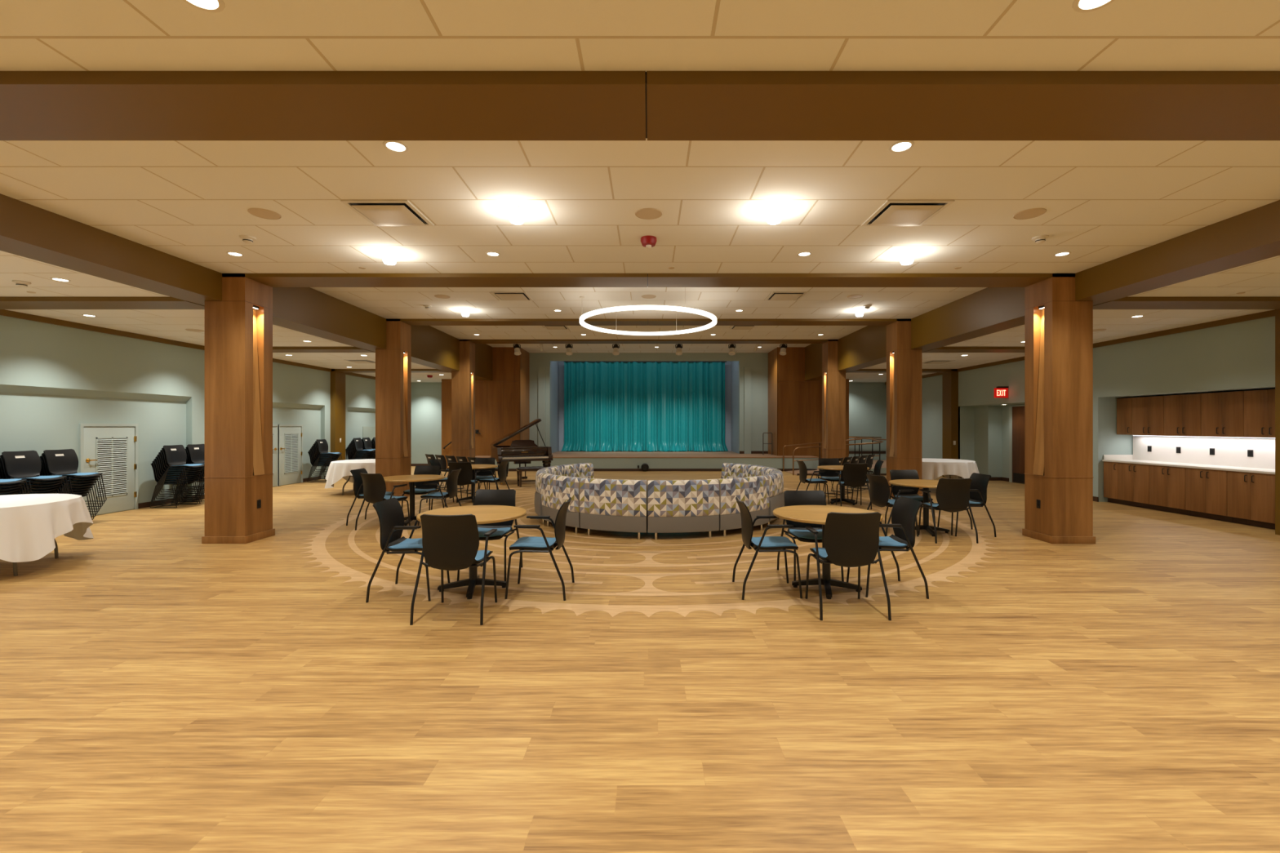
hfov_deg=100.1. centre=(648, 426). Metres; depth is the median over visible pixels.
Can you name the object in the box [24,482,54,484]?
cushion
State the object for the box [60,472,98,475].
cushion
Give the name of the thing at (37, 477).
cushion
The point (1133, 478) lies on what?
base cabinet
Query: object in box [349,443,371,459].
chair
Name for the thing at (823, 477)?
cushion
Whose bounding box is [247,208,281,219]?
ceiling speaker
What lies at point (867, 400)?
wall
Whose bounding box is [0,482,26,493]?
chair
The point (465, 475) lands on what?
chair
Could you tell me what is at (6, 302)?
beam
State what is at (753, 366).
wall
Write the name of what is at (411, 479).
round table
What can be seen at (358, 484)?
chair
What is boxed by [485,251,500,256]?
recessed light
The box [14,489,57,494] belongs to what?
chair
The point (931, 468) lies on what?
tablecloth
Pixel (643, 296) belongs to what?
grille
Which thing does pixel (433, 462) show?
chair
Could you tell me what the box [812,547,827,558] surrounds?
cushion
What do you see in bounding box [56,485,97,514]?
chair
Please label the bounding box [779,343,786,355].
spotlight
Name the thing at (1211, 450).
outlet plate
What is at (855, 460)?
chair
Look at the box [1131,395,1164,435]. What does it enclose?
upper cabinet
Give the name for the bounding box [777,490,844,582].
chair
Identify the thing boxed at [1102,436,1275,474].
countertop
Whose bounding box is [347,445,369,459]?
chair
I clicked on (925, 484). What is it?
round table
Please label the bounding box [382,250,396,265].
ceiling lamp
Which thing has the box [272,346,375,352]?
beam
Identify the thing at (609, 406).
stage curtain
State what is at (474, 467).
round table
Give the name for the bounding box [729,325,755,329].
ceiling vent
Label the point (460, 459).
chair
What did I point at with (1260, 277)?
ceiling
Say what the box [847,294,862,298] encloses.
ceiling speaker
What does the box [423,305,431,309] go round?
smoke detector
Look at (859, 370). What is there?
beam
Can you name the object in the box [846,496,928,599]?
chair
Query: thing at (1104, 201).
ceiling
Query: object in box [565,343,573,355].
spotlight
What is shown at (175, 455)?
chair
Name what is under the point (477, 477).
cushion
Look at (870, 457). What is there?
chair
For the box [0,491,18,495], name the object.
chair
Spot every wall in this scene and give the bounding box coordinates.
[0,315,375,515]
[411,382,441,463]
[441,346,529,468]
[529,352,768,453]
[550,361,738,453]
[768,346,848,458]
[848,382,885,459]
[885,315,1275,502]
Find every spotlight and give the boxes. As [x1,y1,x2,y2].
[513,343,520,355]
[539,343,543,351]
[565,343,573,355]
[612,343,619,355]
[675,343,682,355]
[728,343,735,355]
[753,343,759,351]
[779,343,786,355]
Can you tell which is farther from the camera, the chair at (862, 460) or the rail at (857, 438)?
the rail at (857, 438)
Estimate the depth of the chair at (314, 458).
14.93 m
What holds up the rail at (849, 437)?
on the ramp
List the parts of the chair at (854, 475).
leg, leg, backrest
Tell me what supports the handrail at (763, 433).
on the stage platform
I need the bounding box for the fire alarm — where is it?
[640,235,657,248]
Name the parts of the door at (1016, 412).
kick plate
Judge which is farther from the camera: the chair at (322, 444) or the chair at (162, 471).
the chair at (322, 444)
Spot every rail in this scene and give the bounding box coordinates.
[782,438,862,471]
[792,440,883,475]
[848,435,881,438]
[848,436,886,456]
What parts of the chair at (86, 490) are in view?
sled leg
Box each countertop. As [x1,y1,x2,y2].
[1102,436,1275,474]
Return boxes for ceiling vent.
[340,200,434,226]
[344,360,375,363]
[490,291,533,300]
[542,325,568,329]
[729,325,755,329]
[764,291,807,300]
[861,200,955,226]
[921,360,955,364]
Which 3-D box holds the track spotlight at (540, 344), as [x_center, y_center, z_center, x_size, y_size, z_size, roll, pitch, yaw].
[-3.498,-2.658,17.500,0.130,0.424,0.098,0,0,0]
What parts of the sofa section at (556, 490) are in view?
backrest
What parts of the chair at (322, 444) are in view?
backrest, sled leg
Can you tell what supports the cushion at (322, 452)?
on the chair at (322, 444)
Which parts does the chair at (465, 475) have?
backrest, leg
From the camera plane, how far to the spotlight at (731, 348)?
17.45 m
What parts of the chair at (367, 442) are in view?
backrest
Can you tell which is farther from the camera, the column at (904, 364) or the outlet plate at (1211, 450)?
the column at (904, 364)
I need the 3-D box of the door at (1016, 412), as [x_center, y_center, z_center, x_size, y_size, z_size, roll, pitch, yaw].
[10.088,0.480,14.410,0.105,2.140,1.100,0,0,0]
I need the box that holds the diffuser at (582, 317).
[579,305,716,335]
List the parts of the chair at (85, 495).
sled leg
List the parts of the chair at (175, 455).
backrest, sled leg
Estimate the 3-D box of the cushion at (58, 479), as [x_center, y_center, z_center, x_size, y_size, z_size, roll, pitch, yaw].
[-9.020,0.796,7.900,0.315,0.028,0.396,0,0,0]
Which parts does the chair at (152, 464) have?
backrest, sled leg, sled leg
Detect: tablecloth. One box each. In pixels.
[0,493,93,562]
[324,458,375,488]
[921,457,979,479]
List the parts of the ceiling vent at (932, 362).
plate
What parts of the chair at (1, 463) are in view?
backrest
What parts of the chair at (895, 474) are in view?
leg, arm, backrest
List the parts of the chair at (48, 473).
backrest, sled leg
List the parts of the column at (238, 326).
rail, niche panel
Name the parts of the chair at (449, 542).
leg, arm, leg, backrest, seat frame, leg, arm, leg, armrest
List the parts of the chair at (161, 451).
backrest, sled leg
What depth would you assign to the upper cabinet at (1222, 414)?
8.96 m
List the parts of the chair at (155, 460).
backrest, sled leg, sled leg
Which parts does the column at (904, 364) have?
niche panel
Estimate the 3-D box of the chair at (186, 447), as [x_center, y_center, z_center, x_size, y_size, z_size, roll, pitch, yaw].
[-9.033,0.828,10.950,0.538,0.852,0.492,0,0,0]
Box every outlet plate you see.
[257,499,261,508]
[1036,499,1040,508]
[1147,445,1151,452]
[1176,447,1180,453]
[1209,448,1214,454]
[1247,449,1253,457]
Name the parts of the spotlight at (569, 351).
barn door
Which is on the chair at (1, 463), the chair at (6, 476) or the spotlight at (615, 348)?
the chair at (6, 476)
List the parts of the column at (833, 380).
niche panel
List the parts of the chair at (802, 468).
backrest, leg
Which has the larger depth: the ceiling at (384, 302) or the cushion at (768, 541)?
the ceiling at (384, 302)
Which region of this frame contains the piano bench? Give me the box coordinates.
[515,466,545,487]
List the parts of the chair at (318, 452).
backrest, sled leg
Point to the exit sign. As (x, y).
(1000, 391)
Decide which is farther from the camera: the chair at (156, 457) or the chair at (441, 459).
the chair at (441, 459)
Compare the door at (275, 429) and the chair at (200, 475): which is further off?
the door at (275, 429)
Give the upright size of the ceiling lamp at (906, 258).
0.130 m
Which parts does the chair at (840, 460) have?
backrest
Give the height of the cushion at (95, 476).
0.028 m
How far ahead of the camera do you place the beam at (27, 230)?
6.52 m
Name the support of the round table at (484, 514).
on the floor
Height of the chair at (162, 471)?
0.852 m
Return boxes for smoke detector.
[12,280,31,287]
[239,235,256,243]
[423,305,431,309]
[862,305,871,309]
[1031,235,1048,243]
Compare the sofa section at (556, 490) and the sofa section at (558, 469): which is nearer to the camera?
the sofa section at (556, 490)
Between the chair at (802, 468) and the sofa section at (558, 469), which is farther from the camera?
the chair at (802, 468)
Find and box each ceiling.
[0,0,1279,71]
[0,137,1279,273]
[0,250,451,382]
[311,286,986,318]
[430,325,866,339]
[486,343,811,352]
[845,255,1279,382]
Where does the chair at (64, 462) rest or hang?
on the chair at (48, 473)
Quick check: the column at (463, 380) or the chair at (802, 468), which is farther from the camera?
the column at (463, 380)
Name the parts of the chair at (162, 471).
backrest, sled leg, sled leg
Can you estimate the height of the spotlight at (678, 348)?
0.550 m
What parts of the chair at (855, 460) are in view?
backrest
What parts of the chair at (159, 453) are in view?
backrest, sled leg, sled leg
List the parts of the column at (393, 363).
niche panel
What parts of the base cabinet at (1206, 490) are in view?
door, door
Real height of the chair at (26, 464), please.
0.852 m
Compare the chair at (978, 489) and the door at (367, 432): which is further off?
the door at (367, 432)
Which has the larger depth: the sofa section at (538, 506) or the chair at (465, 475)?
the chair at (465, 475)
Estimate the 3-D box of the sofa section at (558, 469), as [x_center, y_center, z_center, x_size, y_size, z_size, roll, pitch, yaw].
[-1.486,1.145,9.774,0.952,0.811,0.912,0,0,0]
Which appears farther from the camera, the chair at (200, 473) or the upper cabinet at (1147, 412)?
the chair at (200, 473)
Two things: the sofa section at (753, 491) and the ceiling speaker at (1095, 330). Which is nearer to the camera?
the sofa section at (753, 491)
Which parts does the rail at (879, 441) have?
rail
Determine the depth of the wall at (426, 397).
20.90 m
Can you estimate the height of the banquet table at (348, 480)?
0.736 m
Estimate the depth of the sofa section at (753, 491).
7.63 m
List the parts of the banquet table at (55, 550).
leg, leg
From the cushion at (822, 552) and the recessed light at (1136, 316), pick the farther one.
the recessed light at (1136, 316)
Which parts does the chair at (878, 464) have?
leg, backrest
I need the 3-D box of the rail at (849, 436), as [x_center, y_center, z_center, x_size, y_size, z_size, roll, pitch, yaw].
[8.250,0.415,20.814,1.501,0.094,0.172,0,0,0]
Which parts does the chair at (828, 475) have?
leg, backrest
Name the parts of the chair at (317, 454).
sled leg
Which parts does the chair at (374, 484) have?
leg, backrest, arm, armrest, leg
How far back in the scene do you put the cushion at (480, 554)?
4.51 m
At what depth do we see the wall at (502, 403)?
19.40 m
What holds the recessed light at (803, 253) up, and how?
in the ceiling at (1104, 201)
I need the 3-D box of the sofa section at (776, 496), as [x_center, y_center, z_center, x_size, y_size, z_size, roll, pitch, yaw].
[1.718,1.145,8.711,0.898,0.811,1.070,0,0,25]
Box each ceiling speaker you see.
[185,328,204,332]
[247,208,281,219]
[434,294,449,298]
[635,208,662,219]
[641,294,656,298]
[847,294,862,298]
[1013,208,1046,219]
[1093,328,1106,331]
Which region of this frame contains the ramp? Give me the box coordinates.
[785,459,886,475]
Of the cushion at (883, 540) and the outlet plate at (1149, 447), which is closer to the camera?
the cushion at (883, 540)
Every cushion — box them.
[0,479,22,482]
[17,475,62,479]
[19,488,50,490]
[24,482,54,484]
[26,479,58,481]
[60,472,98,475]
[66,475,95,478]
[167,471,196,472]
[172,463,203,466]
[173,466,199,468]
[322,452,340,453]
[359,491,391,496]
[383,495,405,499]
[388,537,422,548]
[404,488,435,493]
[422,492,448,496]
[475,475,492,479]
[475,550,490,560]
[477,527,510,537]
[480,477,498,480]
[510,536,555,547]
[516,466,545,469]
[751,536,797,546]
[789,528,822,539]
[805,478,826,481]
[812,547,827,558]
[822,476,840,479]
[878,536,906,546]
[888,499,897,504]
[895,495,929,500]
[922,502,938,506]
[968,500,981,503]
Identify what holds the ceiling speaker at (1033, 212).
attached to the ceiling at (1104, 201)
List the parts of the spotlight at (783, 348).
barn door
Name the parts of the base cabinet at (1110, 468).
door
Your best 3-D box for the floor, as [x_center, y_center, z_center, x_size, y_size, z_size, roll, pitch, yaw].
[0.000,1.609,9.800,21.200,0.121,29.600,0,0,0]
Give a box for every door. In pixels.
[79,423,137,515]
[272,424,279,486]
[279,424,302,485]
[362,426,375,440]
[1008,404,1024,483]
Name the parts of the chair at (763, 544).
leg, backrest, leg, arm, armrest, arm, leg, armrest, leg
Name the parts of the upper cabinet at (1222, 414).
door, door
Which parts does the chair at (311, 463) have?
backrest, sled leg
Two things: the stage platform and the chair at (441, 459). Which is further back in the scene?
the stage platform
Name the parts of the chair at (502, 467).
backrest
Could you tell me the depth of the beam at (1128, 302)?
7.22 m
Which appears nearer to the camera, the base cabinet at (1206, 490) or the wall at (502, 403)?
the base cabinet at (1206, 490)
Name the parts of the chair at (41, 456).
backrest, sled leg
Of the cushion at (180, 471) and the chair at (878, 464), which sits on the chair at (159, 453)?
the cushion at (180, 471)
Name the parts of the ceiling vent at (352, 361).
plate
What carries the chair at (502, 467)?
on the floor
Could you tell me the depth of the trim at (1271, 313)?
9.57 m
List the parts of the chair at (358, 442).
backrest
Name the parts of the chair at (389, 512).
leg, backrest, arm, leg, armrest, leg, arm, leg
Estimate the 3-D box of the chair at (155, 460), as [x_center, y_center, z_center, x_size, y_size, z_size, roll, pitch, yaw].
[-9.178,1.038,10.420,0.538,0.852,0.492,0,0,0]
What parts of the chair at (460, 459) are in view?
backrest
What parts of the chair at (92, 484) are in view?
sled leg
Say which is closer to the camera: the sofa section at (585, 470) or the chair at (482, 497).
the chair at (482, 497)
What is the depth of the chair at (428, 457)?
13.52 m
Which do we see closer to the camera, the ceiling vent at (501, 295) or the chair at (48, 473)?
the chair at (48, 473)
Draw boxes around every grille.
[186,328,203,331]
[435,295,449,297]
[641,295,655,297]
[848,295,862,297]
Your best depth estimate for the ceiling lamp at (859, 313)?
10.62 m
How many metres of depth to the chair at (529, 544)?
4.88 m
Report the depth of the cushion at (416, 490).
9.07 m
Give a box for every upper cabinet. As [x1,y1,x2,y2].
[1116,397,1131,435]
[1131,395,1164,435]
[1164,393,1200,435]
[1200,391,1244,436]
[1244,389,1275,437]
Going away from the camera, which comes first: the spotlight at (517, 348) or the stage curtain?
the spotlight at (517, 348)
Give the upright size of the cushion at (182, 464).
0.028 m
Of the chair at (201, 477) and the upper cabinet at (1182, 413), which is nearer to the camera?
the upper cabinet at (1182, 413)
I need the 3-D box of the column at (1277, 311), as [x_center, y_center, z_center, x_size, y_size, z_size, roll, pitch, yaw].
[9.145,-0.085,7.400,0.290,3.270,0.600,0,0,0]
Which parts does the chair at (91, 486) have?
sled leg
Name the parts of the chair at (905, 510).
leg, arm, leg, armrest, leg, arm, backrest, leg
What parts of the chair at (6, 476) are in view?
backrest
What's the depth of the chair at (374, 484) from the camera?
7.94 m
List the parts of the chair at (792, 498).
leg, leg, backrest, leg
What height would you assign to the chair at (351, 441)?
0.852 m
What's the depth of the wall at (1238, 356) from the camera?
10.76 m
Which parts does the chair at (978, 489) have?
leg, leg, leg, arm, backrest, leg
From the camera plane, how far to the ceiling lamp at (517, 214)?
4.94 m
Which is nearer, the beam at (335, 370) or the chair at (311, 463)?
the chair at (311, 463)
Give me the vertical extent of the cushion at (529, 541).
0.058 m
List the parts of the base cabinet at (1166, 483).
door, door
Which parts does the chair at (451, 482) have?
leg, arm, backrest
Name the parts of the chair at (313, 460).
backrest, sled leg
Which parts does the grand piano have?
leg, lid, leg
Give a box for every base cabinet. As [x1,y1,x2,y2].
[1103,461,1122,504]
[1118,462,1154,509]
[1149,465,1190,515]
[1185,467,1232,522]
[1226,471,1275,529]
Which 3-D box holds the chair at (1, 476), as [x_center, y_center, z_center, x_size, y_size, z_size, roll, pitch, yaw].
[-9.121,0.912,7.900,0.538,0.852,0.492,0,0,0]
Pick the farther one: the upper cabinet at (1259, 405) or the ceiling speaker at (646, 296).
the ceiling speaker at (646, 296)
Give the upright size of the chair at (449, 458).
0.852 m
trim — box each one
[0,309,375,379]
[884,309,1275,384]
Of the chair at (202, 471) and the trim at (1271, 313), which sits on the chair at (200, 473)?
the chair at (202, 471)
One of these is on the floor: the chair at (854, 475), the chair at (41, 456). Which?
the chair at (854, 475)
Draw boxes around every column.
[201,273,275,543]
[330,368,345,460]
[375,318,411,497]
[451,339,475,462]
[822,339,845,477]
[885,318,922,497]
[942,370,959,477]
[1022,273,1095,543]
[1275,309,1279,535]
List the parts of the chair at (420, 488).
backrest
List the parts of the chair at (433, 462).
backrest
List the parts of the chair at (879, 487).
backrest, leg, arm, armrest, leg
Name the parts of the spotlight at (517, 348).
barn door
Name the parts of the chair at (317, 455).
backrest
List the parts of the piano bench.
leg, leg, frame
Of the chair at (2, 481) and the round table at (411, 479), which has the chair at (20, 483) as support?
the chair at (2, 481)
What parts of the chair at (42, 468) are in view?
backrest, sled leg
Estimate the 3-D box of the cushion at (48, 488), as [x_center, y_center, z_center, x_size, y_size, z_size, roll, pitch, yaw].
[-9.107,0.922,7.900,0.315,0.028,0.396,0,0,0]
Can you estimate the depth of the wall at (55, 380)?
9.78 m
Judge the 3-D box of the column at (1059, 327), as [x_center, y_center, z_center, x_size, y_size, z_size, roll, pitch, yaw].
[5.614,-0.775,7.360,0.581,4.650,0.564,0,0,0]
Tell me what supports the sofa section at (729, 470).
on the floor
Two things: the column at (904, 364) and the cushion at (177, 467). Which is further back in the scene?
the column at (904, 364)
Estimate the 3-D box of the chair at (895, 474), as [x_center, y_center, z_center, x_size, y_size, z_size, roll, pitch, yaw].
[4.050,1.119,8.286,0.571,0.864,0.556,0,0,0]
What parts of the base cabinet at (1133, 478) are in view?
door, door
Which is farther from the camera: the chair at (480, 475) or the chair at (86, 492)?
the chair at (480, 475)
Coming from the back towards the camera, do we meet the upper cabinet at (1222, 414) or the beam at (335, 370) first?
the beam at (335, 370)
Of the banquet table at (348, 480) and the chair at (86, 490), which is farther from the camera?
the banquet table at (348, 480)
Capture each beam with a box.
[0,71,1279,140]
[0,193,492,380]
[0,296,204,309]
[224,273,1075,287]
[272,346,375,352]
[331,368,447,372]
[386,318,910,325]
[459,339,838,343]
[804,200,1279,380]
[849,368,957,372]
[921,346,1024,352]
[1093,296,1279,309]
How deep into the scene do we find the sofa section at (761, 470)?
9.75 m
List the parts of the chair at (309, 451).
backrest, sled leg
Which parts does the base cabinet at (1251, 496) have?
door, door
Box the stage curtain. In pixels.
[561,361,728,451]
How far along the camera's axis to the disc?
18.45 m
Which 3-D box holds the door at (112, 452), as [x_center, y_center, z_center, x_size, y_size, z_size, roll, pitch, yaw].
[-9.594,0.749,9.560,0.092,1.602,1.020,0,0,0]
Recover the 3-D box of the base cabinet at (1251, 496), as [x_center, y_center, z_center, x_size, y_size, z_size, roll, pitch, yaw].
[9.620,1.131,8.315,0.651,0.833,0.667,0,0,0]
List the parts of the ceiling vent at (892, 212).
plate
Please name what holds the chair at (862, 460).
on the floor
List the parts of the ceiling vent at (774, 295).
plate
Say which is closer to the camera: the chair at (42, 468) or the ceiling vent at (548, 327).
the chair at (42, 468)
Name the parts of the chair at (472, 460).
backrest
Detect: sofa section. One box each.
[534,469,547,524]
[541,465,564,475]
[541,473,583,533]
[560,462,594,478]
[579,477,648,539]
[647,479,719,539]
[717,475,768,536]
[720,462,759,479]
[755,466,780,475]
[764,470,784,527]
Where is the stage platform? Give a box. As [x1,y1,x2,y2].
[475,450,818,471]
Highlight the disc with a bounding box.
[640,463,648,471]
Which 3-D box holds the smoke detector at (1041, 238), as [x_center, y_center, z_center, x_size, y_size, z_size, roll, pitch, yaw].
[4.200,-2.001,5.750,0.150,0.058,0.150,0,0,0]
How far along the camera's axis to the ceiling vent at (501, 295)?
9.39 m
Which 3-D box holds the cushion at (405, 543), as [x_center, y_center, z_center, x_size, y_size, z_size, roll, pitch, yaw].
[-2.151,1.102,5.000,0.378,0.058,0.416,0,0,0]
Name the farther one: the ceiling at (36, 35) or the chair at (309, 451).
the chair at (309, 451)
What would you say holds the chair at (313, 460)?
on the chair at (309, 451)
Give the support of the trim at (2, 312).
attached to the wall at (55, 380)
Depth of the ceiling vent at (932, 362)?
14.11 m
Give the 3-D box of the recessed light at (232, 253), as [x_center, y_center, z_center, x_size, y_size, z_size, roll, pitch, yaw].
[-4.860,-2.027,6.300,0.170,0.007,0.170,0,0,0]
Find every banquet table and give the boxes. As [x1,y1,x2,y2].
[12,539,58,576]
[342,475,354,495]
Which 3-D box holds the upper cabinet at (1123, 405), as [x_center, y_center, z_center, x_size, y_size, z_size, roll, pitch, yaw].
[9.755,-0.205,10.830,0.381,0.740,0.337,0,0,0]
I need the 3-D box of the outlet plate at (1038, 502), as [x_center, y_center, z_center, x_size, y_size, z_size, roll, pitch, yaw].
[5.342,1.062,7.350,0.010,0.115,0.070,0,0,0]
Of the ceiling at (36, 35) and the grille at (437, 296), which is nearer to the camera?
the ceiling at (36, 35)
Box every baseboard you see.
[137,475,325,508]
[411,451,885,466]
[989,477,1097,502]
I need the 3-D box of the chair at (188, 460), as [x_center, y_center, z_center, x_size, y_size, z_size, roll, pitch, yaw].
[-9.062,0.870,10.950,0.538,0.852,0.492,0,0,0]
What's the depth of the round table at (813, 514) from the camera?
5.08 m
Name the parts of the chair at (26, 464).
backrest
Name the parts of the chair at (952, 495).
armrest, leg, arm, leg, seat frame, leg, backrest, leg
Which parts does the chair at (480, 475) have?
backrest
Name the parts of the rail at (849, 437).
rail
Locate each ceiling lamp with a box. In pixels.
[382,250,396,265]
[461,309,469,316]
[508,205,525,224]
[765,205,782,224]
[855,309,863,316]
[899,250,914,265]
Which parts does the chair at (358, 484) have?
leg, backrest, leg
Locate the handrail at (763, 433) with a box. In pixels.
[762,432,772,454]
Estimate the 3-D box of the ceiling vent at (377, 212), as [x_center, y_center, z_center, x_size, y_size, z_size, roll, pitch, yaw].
[-2.460,-2.013,5.100,0.600,0.042,0.600,0,0,0]
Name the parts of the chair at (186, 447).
backrest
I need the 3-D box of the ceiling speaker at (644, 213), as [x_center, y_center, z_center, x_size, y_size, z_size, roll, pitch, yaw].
[0.000,-2.026,5.110,0.266,0.009,0.266,0,0,0]
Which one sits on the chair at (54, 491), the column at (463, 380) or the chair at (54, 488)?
the chair at (54, 488)
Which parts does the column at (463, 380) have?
niche panel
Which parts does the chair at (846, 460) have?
backrest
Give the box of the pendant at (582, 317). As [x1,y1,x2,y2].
[579,287,716,335]
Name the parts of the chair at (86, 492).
sled leg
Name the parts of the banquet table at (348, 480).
leg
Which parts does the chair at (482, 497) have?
leg, backrest, leg, leg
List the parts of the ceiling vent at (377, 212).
plate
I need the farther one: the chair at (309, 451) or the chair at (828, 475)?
the chair at (309, 451)
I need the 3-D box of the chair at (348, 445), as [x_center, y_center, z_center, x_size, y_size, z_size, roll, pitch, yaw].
[-9.149,0.996,16.980,0.538,0.852,0.492,0,0,0]
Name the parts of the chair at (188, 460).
backrest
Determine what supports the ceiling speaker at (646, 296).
attached to the ceiling at (384, 302)
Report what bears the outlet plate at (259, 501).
attached to the column at (238, 326)
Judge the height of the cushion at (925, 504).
0.058 m
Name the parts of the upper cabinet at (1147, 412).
door, door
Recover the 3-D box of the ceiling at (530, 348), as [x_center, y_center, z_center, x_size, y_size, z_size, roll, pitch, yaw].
[0.000,-2.920,18.750,11.340,0.100,4.500,0,0,0]
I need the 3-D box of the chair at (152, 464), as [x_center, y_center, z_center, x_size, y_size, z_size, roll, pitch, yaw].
[-9.236,1.122,10.420,0.538,0.852,0.492,0,0,0]
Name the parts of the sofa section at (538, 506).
backrest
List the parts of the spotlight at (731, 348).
barn door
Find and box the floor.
[0,466,1279,852]
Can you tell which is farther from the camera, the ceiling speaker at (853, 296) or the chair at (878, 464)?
the chair at (878, 464)
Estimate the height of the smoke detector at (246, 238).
0.058 m
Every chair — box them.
[0,454,66,493]
[0,457,64,493]
[0,466,62,493]
[0,479,29,493]
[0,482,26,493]
[0,485,23,493]
[0,488,21,494]
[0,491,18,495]
[1,450,69,493]
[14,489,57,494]
[17,487,59,494]
[39,455,102,506]
[40,458,101,509]
[40,471,99,511]
[41,453,104,504]
[43,448,106,501]
[53,488,96,517]
[55,491,93,519]
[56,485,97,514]
[80,493,92,519]
[149,462,197,507]
[151,460,199,505]
[152,458,200,503]
[154,456,201,501]
[155,453,203,498]
[157,452,204,497]
[159,449,204,494]
[160,447,204,492]
[161,444,204,490]
[175,479,204,503]
[176,477,204,502]
[177,475,204,499]
[178,473,204,497]
[180,471,204,495]
[182,459,204,493]
[183,448,204,491]
[184,446,204,488]
[186,444,204,487]
[306,451,328,482]
[308,449,329,480]
[309,448,330,479]
[310,447,336,477]
[311,445,337,475]
[312,444,338,474]
[313,442,339,473]
[314,440,341,471]
[315,439,342,470]
[346,468,394,525]
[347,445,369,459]
[348,444,370,459]
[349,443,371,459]
[350,442,372,458]
[351,440,373,459]
[352,439,374,459]
[353,437,375,458]
[355,472,410,530]
[362,437,375,452]
[365,497,449,602]
[401,465,444,511]
[409,514,497,625]
[417,468,461,525]
[425,453,447,488]
[426,458,462,502]
[435,454,463,489]
[444,455,469,491]
[444,462,480,506]
[455,456,485,493]
[457,488,522,581]
[466,457,497,494]
[466,457,497,497]
[477,459,509,489]
[504,497,574,600]
[732,496,802,599]
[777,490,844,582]
[795,460,829,504]
[805,511,891,620]
[813,457,843,497]
[815,457,848,500]
[822,456,852,493]
[831,455,860,492]
[835,462,871,509]
[844,454,868,490]
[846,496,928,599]
[848,453,875,488]
[851,459,883,503]
[866,473,918,537]
[884,469,935,524]
[918,478,978,543]
[937,472,996,537]
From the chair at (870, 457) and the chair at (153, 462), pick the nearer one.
the chair at (153, 462)
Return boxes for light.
[49,277,71,281]
[81,314,97,316]
[182,0,225,12]
[226,251,244,256]
[382,140,408,152]
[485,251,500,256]
[796,251,811,256]
[888,140,914,152]
[1053,251,1071,256]
[1072,0,1114,12]
[1129,315,1144,317]
[1133,435,1275,438]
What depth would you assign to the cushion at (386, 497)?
8.19 m
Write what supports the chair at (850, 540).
on the floor
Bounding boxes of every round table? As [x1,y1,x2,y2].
[382,474,444,525]
[416,505,526,599]
[447,464,497,502]
[773,505,883,599]
[817,465,869,505]
[888,479,949,536]
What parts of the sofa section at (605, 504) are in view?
backrest, leg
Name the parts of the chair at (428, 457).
backrest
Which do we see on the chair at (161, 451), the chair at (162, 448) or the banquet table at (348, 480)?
the chair at (162, 448)
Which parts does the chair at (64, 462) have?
backrest, sled leg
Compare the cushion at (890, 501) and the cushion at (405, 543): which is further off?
the cushion at (890, 501)
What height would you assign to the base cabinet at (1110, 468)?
0.833 m
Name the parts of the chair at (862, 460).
backrest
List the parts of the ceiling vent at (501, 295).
plate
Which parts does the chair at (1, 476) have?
backrest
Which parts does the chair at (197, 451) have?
backrest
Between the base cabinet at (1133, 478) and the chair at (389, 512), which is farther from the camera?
the base cabinet at (1133, 478)
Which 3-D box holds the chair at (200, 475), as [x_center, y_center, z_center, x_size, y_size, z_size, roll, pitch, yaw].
[-9.178,1.038,10.950,0.538,0.852,0.492,0,0,0]
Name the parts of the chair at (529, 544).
leg, leg, armrest, arm, armrest, arm, leg, backrest, leg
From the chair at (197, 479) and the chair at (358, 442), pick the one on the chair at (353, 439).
the chair at (358, 442)
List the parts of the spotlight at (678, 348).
barn door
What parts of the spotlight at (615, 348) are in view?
barn door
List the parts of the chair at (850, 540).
armrest, leg, arm, leg, seat frame, backrest, leg, arm, leg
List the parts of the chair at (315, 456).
backrest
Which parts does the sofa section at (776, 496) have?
backrest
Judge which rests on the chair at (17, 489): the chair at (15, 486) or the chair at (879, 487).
the chair at (15, 486)
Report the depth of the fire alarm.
5.72 m
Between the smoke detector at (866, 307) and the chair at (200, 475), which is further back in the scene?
the chair at (200, 475)
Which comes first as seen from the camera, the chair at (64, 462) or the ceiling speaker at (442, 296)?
the chair at (64, 462)
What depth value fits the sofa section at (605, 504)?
7.41 m
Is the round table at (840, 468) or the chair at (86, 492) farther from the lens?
the round table at (840, 468)
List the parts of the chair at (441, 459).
backrest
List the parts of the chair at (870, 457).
backrest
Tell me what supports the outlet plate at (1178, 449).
attached to the countertop at (1230, 454)
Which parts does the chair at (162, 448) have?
backrest, sled leg, sled leg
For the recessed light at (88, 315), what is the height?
0.007 m
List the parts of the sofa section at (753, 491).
backrest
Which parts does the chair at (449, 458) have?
backrest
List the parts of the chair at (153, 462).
backrest, sled leg, sled leg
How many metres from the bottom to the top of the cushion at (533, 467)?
0.038 m
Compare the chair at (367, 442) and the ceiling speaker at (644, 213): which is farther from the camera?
the chair at (367, 442)
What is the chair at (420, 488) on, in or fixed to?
on the floor
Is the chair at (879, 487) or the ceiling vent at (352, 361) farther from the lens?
the ceiling vent at (352, 361)
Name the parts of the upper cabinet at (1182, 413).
door, door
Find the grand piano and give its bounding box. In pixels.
[489,418,552,484]
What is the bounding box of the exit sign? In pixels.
[994,386,1008,397]
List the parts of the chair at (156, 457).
backrest, sled leg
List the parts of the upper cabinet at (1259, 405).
door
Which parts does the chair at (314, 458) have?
backrest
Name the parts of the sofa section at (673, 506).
backrest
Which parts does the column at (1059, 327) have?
niche panel, rail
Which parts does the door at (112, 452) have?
handle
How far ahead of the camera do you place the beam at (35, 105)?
2.82 m

